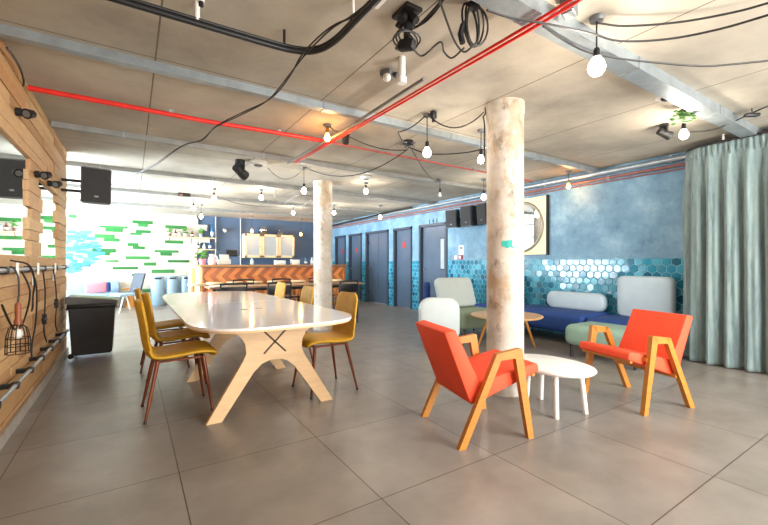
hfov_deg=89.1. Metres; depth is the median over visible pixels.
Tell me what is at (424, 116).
cable
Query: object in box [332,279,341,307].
bar stool
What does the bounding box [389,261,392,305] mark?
trim
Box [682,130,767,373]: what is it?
curtain
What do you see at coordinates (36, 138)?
wall
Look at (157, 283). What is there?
bin
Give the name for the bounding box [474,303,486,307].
lounge sofa
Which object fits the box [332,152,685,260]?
wall
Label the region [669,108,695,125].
plant
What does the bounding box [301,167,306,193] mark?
pendant bulb
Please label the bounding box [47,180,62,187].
wall spotlight
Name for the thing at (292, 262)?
storage box
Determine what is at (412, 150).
cable
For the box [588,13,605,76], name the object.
pendant bulb
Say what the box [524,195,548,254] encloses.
round mirror
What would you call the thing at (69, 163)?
ceiling beam
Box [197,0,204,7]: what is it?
sprinkler head
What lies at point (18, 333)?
lamp
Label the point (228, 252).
screen
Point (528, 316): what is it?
round table
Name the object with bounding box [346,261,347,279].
trim
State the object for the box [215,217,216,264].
pipe
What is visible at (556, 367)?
coffee table
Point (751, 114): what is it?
box
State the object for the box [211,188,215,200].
pendant bulb
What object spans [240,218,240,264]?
pipe
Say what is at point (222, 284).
chair
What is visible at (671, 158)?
conduit
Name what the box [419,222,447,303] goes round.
door
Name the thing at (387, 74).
camera unit
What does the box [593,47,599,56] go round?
socket
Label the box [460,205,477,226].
loudspeaker
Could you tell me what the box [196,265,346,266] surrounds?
countertop
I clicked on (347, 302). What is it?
dining chair
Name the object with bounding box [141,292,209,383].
dining chair
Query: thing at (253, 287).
table
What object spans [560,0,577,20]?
junction box
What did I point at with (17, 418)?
baseboard
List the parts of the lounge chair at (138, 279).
seat, backrest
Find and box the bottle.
[211,224,213,237]
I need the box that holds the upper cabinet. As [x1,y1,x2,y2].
[242,233,293,257]
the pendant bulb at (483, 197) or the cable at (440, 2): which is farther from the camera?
the pendant bulb at (483, 197)
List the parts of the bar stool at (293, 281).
seat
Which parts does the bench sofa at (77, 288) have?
seat, backrest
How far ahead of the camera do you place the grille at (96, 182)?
4.57 m
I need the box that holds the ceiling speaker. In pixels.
[655,96,666,101]
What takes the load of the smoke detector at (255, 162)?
attached to the ceiling
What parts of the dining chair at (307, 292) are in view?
backrest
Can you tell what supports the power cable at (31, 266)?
hanging from the pipe rail at (3, 270)
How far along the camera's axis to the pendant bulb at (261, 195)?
7.46 m
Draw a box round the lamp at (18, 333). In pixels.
[4,266,30,355]
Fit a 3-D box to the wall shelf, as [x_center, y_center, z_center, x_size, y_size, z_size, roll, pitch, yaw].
[-5.589,-0.671,11.315,1.280,0.182,0.210,0,0,-33]
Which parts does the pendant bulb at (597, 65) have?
cord, bulb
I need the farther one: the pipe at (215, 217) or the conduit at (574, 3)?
the pipe at (215, 217)
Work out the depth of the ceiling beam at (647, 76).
2.65 m
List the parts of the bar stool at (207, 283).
seat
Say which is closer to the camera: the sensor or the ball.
the sensor
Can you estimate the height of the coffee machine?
0.243 m
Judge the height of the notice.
0.200 m
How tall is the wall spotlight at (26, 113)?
0.080 m
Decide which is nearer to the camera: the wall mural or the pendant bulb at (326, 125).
the pendant bulb at (326, 125)
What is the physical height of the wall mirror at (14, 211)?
0.950 m
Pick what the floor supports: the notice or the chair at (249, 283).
the chair at (249, 283)
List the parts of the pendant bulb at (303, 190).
bulb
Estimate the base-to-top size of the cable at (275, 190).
0.056 m
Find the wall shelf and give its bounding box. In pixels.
[166,236,215,243]
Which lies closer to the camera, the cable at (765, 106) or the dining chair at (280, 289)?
the cable at (765, 106)
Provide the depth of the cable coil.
2.10 m
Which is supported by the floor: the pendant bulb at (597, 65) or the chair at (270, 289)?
the chair at (270, 289)
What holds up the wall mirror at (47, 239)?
attached to the wall at (36, 138)
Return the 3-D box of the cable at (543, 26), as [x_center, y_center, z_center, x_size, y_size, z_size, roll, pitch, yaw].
[1.676,-1.310,2.428,1.684,0.012,0.210,0,0,-12]
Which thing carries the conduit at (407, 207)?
attached to the ceiling
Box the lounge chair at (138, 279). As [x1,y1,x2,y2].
[109,273,145,312]
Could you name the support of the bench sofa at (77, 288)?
on the floor
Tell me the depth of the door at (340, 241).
13.22 m
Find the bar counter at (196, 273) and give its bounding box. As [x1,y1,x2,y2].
[187,265,346,305]
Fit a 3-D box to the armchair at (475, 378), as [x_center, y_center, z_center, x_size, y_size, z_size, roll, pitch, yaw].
[0.635,0.777,2.737,0.704,0.726,0.582,0,0,-18]
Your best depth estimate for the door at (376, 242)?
11.23 m
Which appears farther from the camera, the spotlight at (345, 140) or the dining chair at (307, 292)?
the dining chair at (307, 292)
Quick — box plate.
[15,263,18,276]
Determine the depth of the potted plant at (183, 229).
11.20 m
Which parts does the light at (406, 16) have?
mount plate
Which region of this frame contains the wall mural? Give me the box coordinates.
[65,207,209,305]
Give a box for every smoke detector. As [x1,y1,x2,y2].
[249,159,266,166]
[361,176,370,180]
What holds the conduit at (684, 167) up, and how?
attached to the wall at (637, 217)
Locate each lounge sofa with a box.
[419,282,429,304]
[434,277,486,334]
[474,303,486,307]
[524,291,609,331]
[586,276,675,325]
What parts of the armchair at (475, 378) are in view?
leg, backrest, armrest, leg, leg, seat, armrest, leg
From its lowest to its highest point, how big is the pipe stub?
0.180 m
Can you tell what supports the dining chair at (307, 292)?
on the floor
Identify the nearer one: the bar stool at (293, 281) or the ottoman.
the ottoman
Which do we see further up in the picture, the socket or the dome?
the socket
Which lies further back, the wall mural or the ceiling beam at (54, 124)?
the wall mural
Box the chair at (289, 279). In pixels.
[271,278,299,300]
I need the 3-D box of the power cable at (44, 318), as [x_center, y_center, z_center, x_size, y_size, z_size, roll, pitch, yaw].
[-2.954,0.357,3.394,0.043,0.675,0.139,0,0,-33]
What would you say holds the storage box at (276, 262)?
on the bar counter at (196, 273)
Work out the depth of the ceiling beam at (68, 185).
8.39 m
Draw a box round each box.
[274,260,285,264]
[290,260,299,264]
[430,110,436,121]
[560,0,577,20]
[743,108,760,116]
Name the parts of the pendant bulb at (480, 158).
bulb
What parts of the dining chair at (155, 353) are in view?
backrest, leg, leg, seat frame, seat, leg, leg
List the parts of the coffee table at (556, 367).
leg, leg, leg, leg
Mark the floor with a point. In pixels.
(83, 453)
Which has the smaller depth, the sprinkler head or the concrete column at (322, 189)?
the sprinkler head
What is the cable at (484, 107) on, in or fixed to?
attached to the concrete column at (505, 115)
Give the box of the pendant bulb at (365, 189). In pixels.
[364,182,367,193]
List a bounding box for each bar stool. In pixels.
[187,283,205,291]
[206,282,222,291]
[247,281,262,292]
[291,280,305,300]
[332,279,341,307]
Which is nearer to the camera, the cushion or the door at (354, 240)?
the cushion
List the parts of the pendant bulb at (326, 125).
bulb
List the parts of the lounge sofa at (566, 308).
seat, backrest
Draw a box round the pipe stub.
[397,55,406,85]
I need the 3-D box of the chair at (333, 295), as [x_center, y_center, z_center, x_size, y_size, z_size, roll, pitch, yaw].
[-1.381,0.726,8.571,0.443,0.830,0.514,0,0,-33]
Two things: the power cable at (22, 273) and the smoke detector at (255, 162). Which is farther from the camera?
the smoke detector at (255, 162)
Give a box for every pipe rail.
[0,265,68,273]
[0,329,68,408]
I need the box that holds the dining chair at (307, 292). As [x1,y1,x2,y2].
[273,285,313,366]
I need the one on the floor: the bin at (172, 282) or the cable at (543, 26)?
the bin at (172, 282)
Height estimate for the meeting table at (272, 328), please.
0.752 m
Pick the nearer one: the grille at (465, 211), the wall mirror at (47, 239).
the wall mirror at (47, 239)
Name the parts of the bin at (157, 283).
lid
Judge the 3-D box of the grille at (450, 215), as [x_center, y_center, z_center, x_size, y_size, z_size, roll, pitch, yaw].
[1.384,-0.924,8.077,0.240,0.349,0.041,0,0,40]
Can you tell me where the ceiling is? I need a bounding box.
[0,0,767,222]
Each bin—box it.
[65,294,118,358]
[150,276,164,305]
[165,276,178,304]
[180,276,187,292]
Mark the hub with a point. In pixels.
(409, 142)
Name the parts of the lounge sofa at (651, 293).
seat, backrest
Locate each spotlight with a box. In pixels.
[15,107,36,118]
[35,171,51,179]
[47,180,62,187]
[232,159,248,179]
[342,132,349,144]
[656,123,673,139]
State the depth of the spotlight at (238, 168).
5.33 m
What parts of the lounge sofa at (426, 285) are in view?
backrest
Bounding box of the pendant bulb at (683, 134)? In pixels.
[679,113,688,138]
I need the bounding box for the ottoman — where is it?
[565,321,636,370]
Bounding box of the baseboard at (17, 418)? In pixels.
[0,347,68,450]
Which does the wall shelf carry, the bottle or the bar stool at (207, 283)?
the bottle
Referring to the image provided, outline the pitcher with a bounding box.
[208,254,217,264]
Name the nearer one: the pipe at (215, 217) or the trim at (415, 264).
the trim at (415, 264)
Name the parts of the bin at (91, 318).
lid, green panel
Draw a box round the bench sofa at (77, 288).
[66,281,119,306]
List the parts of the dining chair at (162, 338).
backrest, seat frame, seat, leg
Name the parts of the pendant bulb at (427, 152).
bulb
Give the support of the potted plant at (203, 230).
on the wall shelf
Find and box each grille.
[82,167,110,203]
[445,210,455,227]
[460,206,470,225]
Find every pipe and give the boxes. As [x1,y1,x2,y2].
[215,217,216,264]
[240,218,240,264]
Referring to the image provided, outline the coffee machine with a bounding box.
[217,255,230,264]
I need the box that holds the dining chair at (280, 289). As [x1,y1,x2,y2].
[274,282,285,297]
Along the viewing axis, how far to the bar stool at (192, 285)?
7.89 m
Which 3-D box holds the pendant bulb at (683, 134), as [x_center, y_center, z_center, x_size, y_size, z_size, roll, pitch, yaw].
[2.845,-1.299,3.701,0.080,0.242,0.080,0,0,-33]
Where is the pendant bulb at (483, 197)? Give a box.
[481,178,485,199]
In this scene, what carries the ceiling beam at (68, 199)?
attached to the ceiling
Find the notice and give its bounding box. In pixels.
[459,245,462,254]
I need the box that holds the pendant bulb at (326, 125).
[323,123,330,141]
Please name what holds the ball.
on the upper cabinet
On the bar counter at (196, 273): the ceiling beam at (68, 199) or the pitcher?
the pitcher
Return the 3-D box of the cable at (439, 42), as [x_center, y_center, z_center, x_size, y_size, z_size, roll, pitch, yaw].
[0.320,-1.320,2.407,0.344,0.012,0.177,0,0,-7]
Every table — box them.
[123,288,134,306]
[162,291,351,425]
[204,282,364,317]
[471,311,543,346]
[523,354,596,419]
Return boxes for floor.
[0,300,767,524]
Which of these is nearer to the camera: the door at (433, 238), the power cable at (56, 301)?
the power cable at (56, 301)
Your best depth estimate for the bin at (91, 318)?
4.66 m
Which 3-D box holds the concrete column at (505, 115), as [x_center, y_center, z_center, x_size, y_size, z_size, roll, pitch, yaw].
[1.083,-0.140,3.489,0.332,2.560,0.332,0,0,-33]
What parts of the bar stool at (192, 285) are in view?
seat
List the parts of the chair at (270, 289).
rail, backrest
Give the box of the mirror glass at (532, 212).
[524,204,540,248]
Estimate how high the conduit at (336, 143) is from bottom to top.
0.047 m
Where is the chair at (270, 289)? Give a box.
[267,282,291,298]
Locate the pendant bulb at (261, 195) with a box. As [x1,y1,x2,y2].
[259,189,262,199]
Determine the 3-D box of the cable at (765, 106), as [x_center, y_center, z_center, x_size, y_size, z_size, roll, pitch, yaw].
[3.294,-1.356,3.688,0.130,0.090,0.644,0,0,-27]
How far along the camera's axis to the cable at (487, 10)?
2.11 m
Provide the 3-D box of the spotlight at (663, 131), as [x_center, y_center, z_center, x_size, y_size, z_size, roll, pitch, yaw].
[2.858,-1.340,3.974,0.149,0.161,0.088,0,0,-4]
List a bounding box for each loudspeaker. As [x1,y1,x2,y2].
[61,166,111,204]
[445,209,460,227]
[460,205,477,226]
[476,203,486,223]
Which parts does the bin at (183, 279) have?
lid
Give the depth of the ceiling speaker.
3.33 m
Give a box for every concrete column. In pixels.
[313,180,332,330]
[486,97,524,396]
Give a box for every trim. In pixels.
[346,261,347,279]
[362,261,364,300]
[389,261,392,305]
[412,261,418,309]
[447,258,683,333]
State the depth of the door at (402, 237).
10.19 m
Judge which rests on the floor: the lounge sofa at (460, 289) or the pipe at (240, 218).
the lounge sofa at (460, 289)
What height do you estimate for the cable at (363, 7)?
0.014 m
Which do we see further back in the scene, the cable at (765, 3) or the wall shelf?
the wall shelf
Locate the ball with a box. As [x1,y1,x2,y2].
[259,226,267,233]
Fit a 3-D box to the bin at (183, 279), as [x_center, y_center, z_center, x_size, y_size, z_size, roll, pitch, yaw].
[-5.587,0.745,11.036,0.344,0.790,0.344,0,0,-33]
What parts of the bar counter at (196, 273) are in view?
panel, corner post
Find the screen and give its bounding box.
[226,250,236,255]
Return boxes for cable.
[1,266,30,329]
[5,47,24,86]
[10,260,35,311]
[31,266,37,359]
[41,271,47,341]
[53,270,58,331]
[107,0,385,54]
[111,0,372,184]
[190,194,311,206]
[268,168,303,179]
[274,190,309,203]
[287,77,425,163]
[305,149,407,176]
[350,137,404,150]
[398,116,424,145]
[408,146,483,154]
[412,150,438,181]
[414,41,464,58]
[415,0,443,27]
[428,112,483,127]
[438,0,471,52]
[482,107,485,162]
[486,9,767,42]
[542,25,767,66]
[597,2,767,26]
[690,106,767,132]
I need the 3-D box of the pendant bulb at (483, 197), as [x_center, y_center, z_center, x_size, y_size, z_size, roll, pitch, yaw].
[1.676,-1.242,6.554,0.086,0.355,0.085,0,0,-33]
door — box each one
[335,235,345,264]
[348,233,361,300]
[365,229,388,304]
[393,226,411,308]
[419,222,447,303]
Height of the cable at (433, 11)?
0.018 m
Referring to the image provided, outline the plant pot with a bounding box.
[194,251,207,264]
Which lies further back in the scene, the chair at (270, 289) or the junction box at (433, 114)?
the chair at (270, 289)
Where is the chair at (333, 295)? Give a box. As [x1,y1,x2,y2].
[308,277,334,308]
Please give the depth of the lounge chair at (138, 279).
9.51 m
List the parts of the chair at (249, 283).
rail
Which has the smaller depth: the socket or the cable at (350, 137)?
the socket
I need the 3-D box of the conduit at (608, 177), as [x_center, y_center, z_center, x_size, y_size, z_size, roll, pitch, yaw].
[0.983,-1.255,9.244,0.042,0.057,10.550,0,0,-33]
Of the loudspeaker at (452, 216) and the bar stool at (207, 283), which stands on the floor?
the bar stool at (207, 283)
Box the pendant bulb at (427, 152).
[423,113,430,157]
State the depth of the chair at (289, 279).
8.23 m
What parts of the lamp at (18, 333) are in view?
cord, handle, bulb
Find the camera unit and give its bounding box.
[380,68,405,81]
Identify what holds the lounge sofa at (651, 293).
on the floor
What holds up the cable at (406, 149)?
hanging from the ceiling
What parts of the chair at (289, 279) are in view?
rail, seat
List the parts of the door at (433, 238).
vision panel, vision frame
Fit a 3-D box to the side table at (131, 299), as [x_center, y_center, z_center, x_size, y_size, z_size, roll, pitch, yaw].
[-6.676,0.897,10.271,0.340,0.485,0.340,0,0,-33]
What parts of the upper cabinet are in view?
door, frosted pane, door, frosted pane, door, frosted pane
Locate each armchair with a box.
[416,320,537,450]
[579,309,694,415]
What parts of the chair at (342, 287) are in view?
rail, backrest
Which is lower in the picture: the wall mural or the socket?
the wall mural
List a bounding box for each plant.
[166,227,172,235]
[182,228,187,236]
[199,228,204,236]
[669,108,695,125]
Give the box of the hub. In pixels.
[399,139,415,147]
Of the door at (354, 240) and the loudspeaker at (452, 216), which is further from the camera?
the door at (354, 240)
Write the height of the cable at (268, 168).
0.205 m
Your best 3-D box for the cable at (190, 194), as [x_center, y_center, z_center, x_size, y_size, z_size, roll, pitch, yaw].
[-2.799,-1.325,8.413,2.324,0.029,1.263,0,0,-18]
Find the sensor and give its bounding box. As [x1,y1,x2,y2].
[178,192,190,196]
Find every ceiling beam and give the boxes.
[0,23,597,172]
[51,121,486,190]
[66,161,434,203]
[67,184,386,212]
[67,198,352,219]
[467,0,766,137]
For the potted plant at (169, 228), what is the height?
0.264 m
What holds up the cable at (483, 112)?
hanging from the ceiling
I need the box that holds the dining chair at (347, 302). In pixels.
[292,291,357,399]
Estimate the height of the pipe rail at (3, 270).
0.045 m
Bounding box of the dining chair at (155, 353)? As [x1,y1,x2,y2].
[134,298,217,424]
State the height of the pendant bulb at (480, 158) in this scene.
0.358 m
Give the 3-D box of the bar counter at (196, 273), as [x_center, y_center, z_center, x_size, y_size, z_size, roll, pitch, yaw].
[-3.170,0.586,10.624,3.690,1.108,2.220,0,0,-33]
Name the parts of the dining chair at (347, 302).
leg, leg, seat frame, seat, leg, backrest, leg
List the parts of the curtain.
rail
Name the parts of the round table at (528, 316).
leg, leg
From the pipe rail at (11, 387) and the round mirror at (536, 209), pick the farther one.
the round mirror at (536, 209)
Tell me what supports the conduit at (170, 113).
attached to the ceiling
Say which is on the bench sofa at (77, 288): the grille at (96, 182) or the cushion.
the cushion
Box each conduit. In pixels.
[28,85,322,141]
[292,0,572,162]
[295,0,582,162]
[323,140,531,181]
[332,154,685,224]
[332,162,685,227]
[332,207,411,225]
[333,167,684,228]
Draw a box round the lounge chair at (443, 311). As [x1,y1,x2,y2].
[418,297,459,335]
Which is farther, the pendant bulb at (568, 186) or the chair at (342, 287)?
the chair at (342, 287)
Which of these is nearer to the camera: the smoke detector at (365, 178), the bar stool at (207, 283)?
the smoke detector at (365, 178)
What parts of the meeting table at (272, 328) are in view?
leg, leg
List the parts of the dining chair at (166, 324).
backrest, leg, seat frame, seat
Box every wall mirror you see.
[0,130,33,256]
[39,181,56,257]
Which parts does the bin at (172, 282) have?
lid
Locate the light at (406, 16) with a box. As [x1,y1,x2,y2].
[392,1,422,52]
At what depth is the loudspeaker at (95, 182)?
4.57 m
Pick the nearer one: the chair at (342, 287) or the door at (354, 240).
the chair at (342, 287)
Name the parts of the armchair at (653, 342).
leg, armrest, rail, leg, seat, leg, backrest, armrest, leg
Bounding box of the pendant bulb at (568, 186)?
[566,171,570,188]
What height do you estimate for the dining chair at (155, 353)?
0.873 m
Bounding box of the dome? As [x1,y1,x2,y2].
[274,230,284,234]
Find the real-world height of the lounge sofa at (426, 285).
0.791 m
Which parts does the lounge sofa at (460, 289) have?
backrest, seat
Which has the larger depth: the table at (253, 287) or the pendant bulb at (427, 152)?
the table at (253, 287)
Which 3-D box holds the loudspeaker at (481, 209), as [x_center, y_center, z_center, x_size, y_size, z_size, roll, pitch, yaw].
[1.980,-0.950,7.448,0.362,0.394,0.266,0,0,-27]
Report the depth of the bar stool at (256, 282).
8.91 m
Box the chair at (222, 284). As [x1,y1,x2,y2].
[220,283,247,290]
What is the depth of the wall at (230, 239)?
12.39 m
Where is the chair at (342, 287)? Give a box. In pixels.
[332,280,358,322]
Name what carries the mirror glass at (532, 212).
attached to the round mirror at (536, 209)
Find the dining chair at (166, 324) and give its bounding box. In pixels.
[134,288,189,372]
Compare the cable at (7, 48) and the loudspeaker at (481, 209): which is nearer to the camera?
the cable at (7, 48)
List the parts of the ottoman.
leg, seat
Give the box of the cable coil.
[457,0,488,47]
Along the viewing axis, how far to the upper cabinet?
12.29 m
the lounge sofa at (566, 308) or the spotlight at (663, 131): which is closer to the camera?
the spotlight at (663, 131)
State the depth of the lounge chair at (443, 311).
5.30 m
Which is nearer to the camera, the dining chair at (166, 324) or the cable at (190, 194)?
the dining chair at (166, 324)
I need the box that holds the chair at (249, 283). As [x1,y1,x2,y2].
[232,279,253,291]
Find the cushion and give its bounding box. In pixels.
[84,282,110,292]
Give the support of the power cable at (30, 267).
hanging from the pipe rail at (3, 270)
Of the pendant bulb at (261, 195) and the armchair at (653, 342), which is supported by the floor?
the armchair at (653, 342)
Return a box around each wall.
[0,38,66,432]
[197,216,313,266]
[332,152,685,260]
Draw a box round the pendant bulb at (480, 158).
[477,129,483,163]
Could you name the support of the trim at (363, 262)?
attached to the wall at (637, 217)
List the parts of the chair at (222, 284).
backrest, rail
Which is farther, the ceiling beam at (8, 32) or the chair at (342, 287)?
the chair at (342, 287)
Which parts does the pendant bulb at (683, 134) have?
bulb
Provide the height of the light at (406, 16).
0.228 m
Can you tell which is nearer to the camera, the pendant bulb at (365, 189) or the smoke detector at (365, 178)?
the smoke detector at (365, 178)
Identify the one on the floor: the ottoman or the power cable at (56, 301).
the ottoman
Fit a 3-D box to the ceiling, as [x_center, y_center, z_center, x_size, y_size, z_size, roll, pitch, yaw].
[-2.605,-1.520,4.389,12.000,0.200,15.800,0,0,-33]
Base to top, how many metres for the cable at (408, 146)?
0.045 m
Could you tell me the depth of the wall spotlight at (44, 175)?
3.35 m

